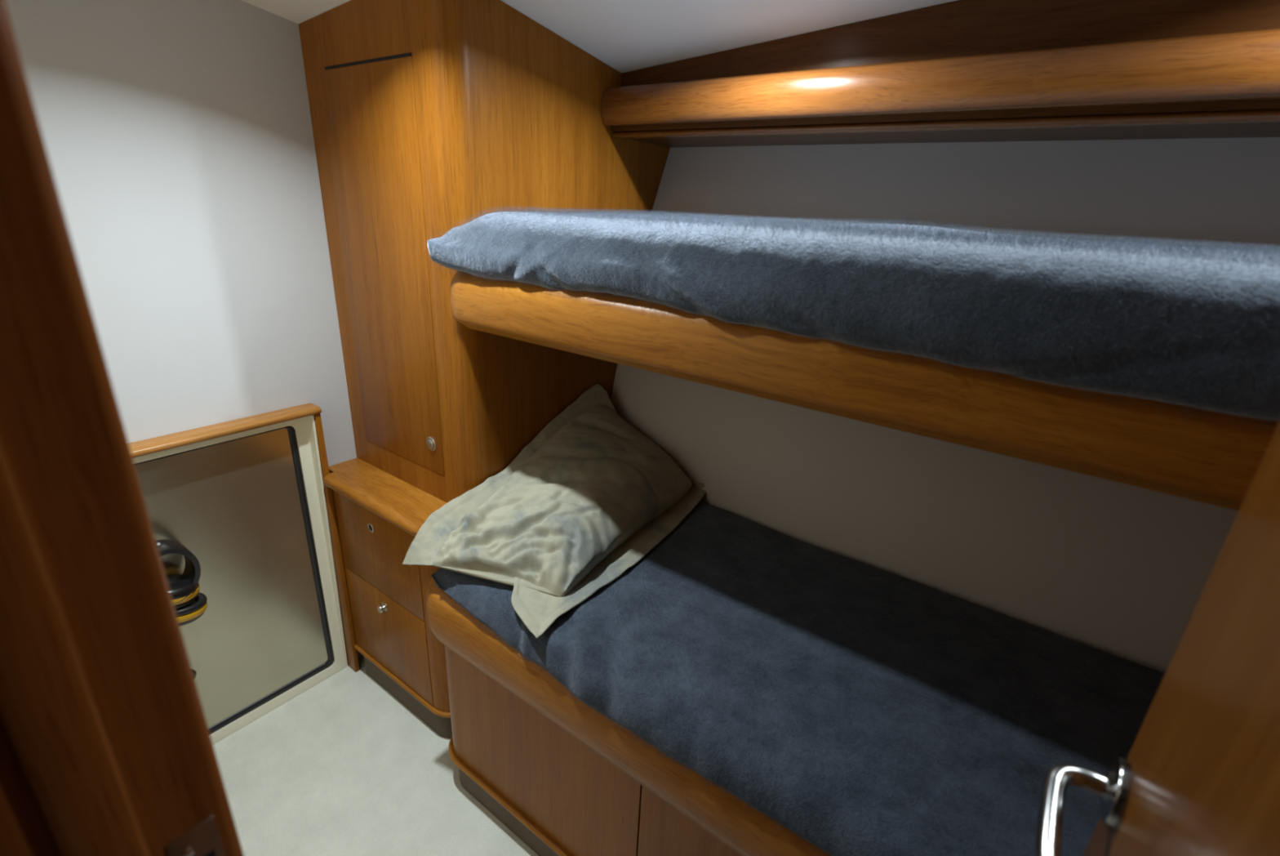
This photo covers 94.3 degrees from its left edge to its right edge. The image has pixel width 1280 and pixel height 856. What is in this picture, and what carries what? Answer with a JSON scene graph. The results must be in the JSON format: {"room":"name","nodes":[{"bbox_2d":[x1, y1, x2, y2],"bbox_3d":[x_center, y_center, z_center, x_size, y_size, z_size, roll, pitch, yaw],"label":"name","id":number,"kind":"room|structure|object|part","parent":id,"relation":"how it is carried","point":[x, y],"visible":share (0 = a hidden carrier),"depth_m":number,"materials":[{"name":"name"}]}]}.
{"room":"boat cabin","nodes":[
{"label":"boat cabin","id":0,"kind":"room"},
{"bbox_2d":[4,0,363,658],"bbox_3d":[-1.191,-0.147,1.540,0.060,2.280,2.800,17,25,33],"label":"wall","id":1,"kind":"structure","parent":0,"point":[178,135],"depth_m":1.46,"materials":[{"name":"white paint"}]},
{"bbox_2d":[128,402,359,743],"bbox_3d":[-1.208,0.473,1.720,0.110,0.991,0.654,17,25,33],"label":"access hatch","id":2,"kind":"object","parent":1,"relation":"attached to","point":[248,496],"visible":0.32,"depth_m":1.79,"materials":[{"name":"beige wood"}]},
{"bbox_2d":[155,538,207,626],"bbox_3d":[-1.237,0.412,1.561,0.101,0.242,0.142,17,25,33],"label":"defender","id":3,"kind":"object","parent":2,"relation":"hanging from","point":[189,604],"visible":0.62,"depth_m":1.57,"materials":[{"name":"black plastic"}]},
{"bbox_2d":[165,573,199,608],"bbox_3d":[-1.240,0.432,1.570,0.096,0.079,0.123,17,25,33],"label":"ear cup","id":4,"kind":"object","parent":3,"relation":"on","point":[184,588],"depth_m":1.57,"materials":[{"name":"black plastic"}]},
{"bbox_2d":[175,591,207,626],"bbox_3d":[-1.237,0.490,1.600,0.094,0.070,0.124,17,25,33],"label":"ear cup","id":5,"kind":"object","parent":3,"relation":"on","point":[188,611],"depth_m":1.59,"materials":[{"name":"black plastic"}]},
{"bbox_3d":[-1.294,0.702,1.690,0.042,0.046,0.046,17,25,33],"label":"latch knob","id":6,"kind":"part","parent":2,"relation":"part of","materials":[{"name":"black plastic"}]},
{"bbox_3d":[-1.003,0.405,1.956,0.055,0.972,0.016,17,25,33],"label":"trim","id":7,"kind":"part","parent":2,"relation":"part of","materials":[{"name":"brown wood"}]},
{"bbox_2d":[213,655,538,855],"bbox_3d":[-0.137,1.284,1.201,2.900,0.060,2.800,17,25,33],"label":"floor","id":8,"kind":"structure","parent":0,"point":[342,766],"depth_m":1.71,"materials":[{"name":"carpet"}]},
{"bbox_2d":[323,457,452,737],"bbox_3d":[-0.632,0.498,2.038,0.605,0.773,0.551,17,25,33],"label":"storage cabinet","id":9,"kind":"object","parent":8,"relation":"on","point":[380,514],"visible":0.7,"depth_m":1.82,"materials":[{"name":"brown wood"}]},
{"bbox_3d":[-0.802,0.561,1.847,0.031,0.031,0.022,17,25,33],"label":"knob","id":10,"kind":"part","parent":9,"relation":"part of","materials":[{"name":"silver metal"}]},
{"bbox_2d":[328,457,447,519],"bbox_3d":[-0.735,0.188,1.783,0.566,0.020,0.124,17,25,33],"label":"countertop","id":11,"kind":"structure","parent":9,"relation":"on","point":[406,496],"depth_m":1.78,"materials":[{"name":"brown wood"}]},
{"bbox_2d":[298,0,674,502],"bbox_3d":[-0.399,-0.540,1.937,0.584,1.261,0.948,17,25,33],"label":"wardrobe","id":12,"kind":"object","parent":11,"relation":"on","point":[427,116],"visible":0.88,"depth_m":1.54,"materials":[{"name":"brown wood"}]},
{"bbox_3d":[-0.685,-0.395,1.608,0.400,1.024,0.014,17,25,33],"label":"door","id":13,"kind":"part","parent":12,"relation":"part of","materials":[{"name":"brown wood"}]},
{"bbox_3d":[-0.587,0.045,1.666,0.041,0.041,0.008,17,25,33],"label":"push knob","id":14,"kind":"part","parent":12,"relation":"part of","materials":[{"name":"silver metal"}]},
{"bbox_3d":[-0.804,0.657,1.905,0.436,0.318,0.014,17,25,33],"label":"door","id":15,"kind":"part","parent":9,"relation":"part of","materials":[{"name":"brown wood"}]},
{"bbox_3d":[-0.623,0.763,2.132,0.539,0.017,0.535,17,25,33],"label":"moulding","id":16,"kind":"part","parent":9,"relation":"part of","materials":[{"name":"brown wood"}]},
{"bbox_2d":[426,577,831,855],"bbox_3d":[0.421,0.860,1.341,2.046,0.682,0.714,17,25,33],"label":"bunk","id":17,"kind":"object","parent":8,"relation":"on","point":[566,780],"visible":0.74,"depth_m":1.33,"materials":[{"name":"brown wood"}]},
{"bbox_3d":[0.264,1.147,1.218,2.024,0.017,0.147,17,25,33],"label":"moulding","id":18,"kind":"part","parent":17,"relation":"part of","materials":[{"name":"brown wood"}]},
{"bbox_3d":[-0.246,0.790,1.505,0.693,0.402,0.133,17,25,33],"label":"panel","id":19,"kind":"part","parent":17,"relation":"part of","materials":[{"name":"brown wood"}]},
{"bbox_3d":[0.528,1.051,0.912,1.313,0.402,0.018,17,25,33],"label":"panel","id":20,"kind":"part","parent":17,"relation":"part of","materials":[{"name":"brown wood"}]},
{"bbox_2d":[431,497,1165,855],"bbox_3d":[0.469,0.544,1.215,1.991,0.160,0.790,17,25,33],"label":"mattress","id":21,"kind":"object","parent":17,"relation":"on","point":[863,708],"visible":0.73,"depth_m":1.14,"materials":[{"name":"blue fabric"}]},
{"bbox_2d":[402,383,706,638],"bbox_3d":[-0.163,0.152,1.601,0.483,0.316,0.788,17,25,33],"label":"pillow","id":22,"kind":"object","parent":21,"relation":"on","point":[582,494],"visible":1,"depth_m":1.51,"materials":[{"name":"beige fabric"}]},
{"bbox_2d":[241,0,959,73],"bbox_3d":[-0.061,-0.710,0.464,2.950,0.533,2.800,17,25,33],"label":"ceiling","id":23,"kind":"structure","parent":0,"point":[624,35],"depth_m":1.38,"materials":[{"name":"white paint"}]},
{"bbox_2d":[610,98,1279,672],"bbox_3d":[0.582,0.020,1.692,2.900,2.020,0.621,17,25,33],"label":"wall","id":24,"kind":"structure","parent":0,"point":[1120,567],"depth_m":1.42,"materials":[{"name":"white plastic"}]},
{"bbox_2d":[449,271,1279,511],"bbox_3d":[0.554,-0.150,1.119,2.084,0.133,0.711,17,25,33],"label":"bunk","id":25,"kind":"object","parent":24,"relation":"attached to","point":[1164,450],"visible":0.77,"depth_m":0.83,"materials":[{"name":"brown wood"}]},
{"bbox_2d":[425,204,1279,430],"bbox_3d":[0.587,-0.261,1.102,2.058,0.203,0.822,17,25,33],"label":"mattress","id":26,"kind":"object","parent":25,"relation":"on","point":[1198,326],"visible":0.91,"depth_m":0.79,"materials":[{"name":"blue fabric"}]},
{"bbox_2d":[601,0,1279,147],"bbox_3d":[0.839,-0.785,1.222,2.058,0.330,0.396,17,25,33],"label":"shelf","id":27,"kind":"object","parent":24,"relation":"attached to","point":[961,57],"visible":0.98,"depth_m":1.18,"materials":[{"name":"brown wood"}]},
{"bbox_3d":[-0.665,0.196,0.600,1.975,2.350,0.100,17,25,33],"label":"wall","id":28,"kind":"structure","parent":0,"visible":0},
{"bbox_2d":[0,0,244,855],"bbox_3d":[-0.441,0.438,0.512,0.160,1.980,0.156,17,25,33],"label":"trim","id":29,"kind":"structure","parent":28,"relation":"attached to","point":[107,748],"depth_m":0.36,"materials":[{"name":"brown wood"}]},
{"bbox_3d":[-0.353,0.361,0.480,0.005,0.105,0.032,17,25,33],"label":"strike plate","id":30,"kind":"part","parent":29,"relation":"part of","materials":[{"name":"metal"}]},
{"bbox_3d":[0.140,0.617,0.112,0.075,1.980,0.148,17,25,33],"label":"trim","id":31,"kind":"structure","parent":0,"visible":0},
{"bbox_2d":[1035,421,1279,855],"bbox_3d":[0.283,0.514,0.418,0.095,1.930,0.523,17,25,33],"label":"door","id":32,"kind":"structure","parent":31,"relation":"attached to","point":[1200,775],"depth_m":0.40,"materials":[{"name":"brown wood"}]},
{"bbox_3d":[0.372,0.336,0.504,0.056,0.028,0.122,17,25,33],"label":"handle","id":33,"kind":"part","parent":32,"relation":"part of","materials":[{"name":"metal"}]}
]}

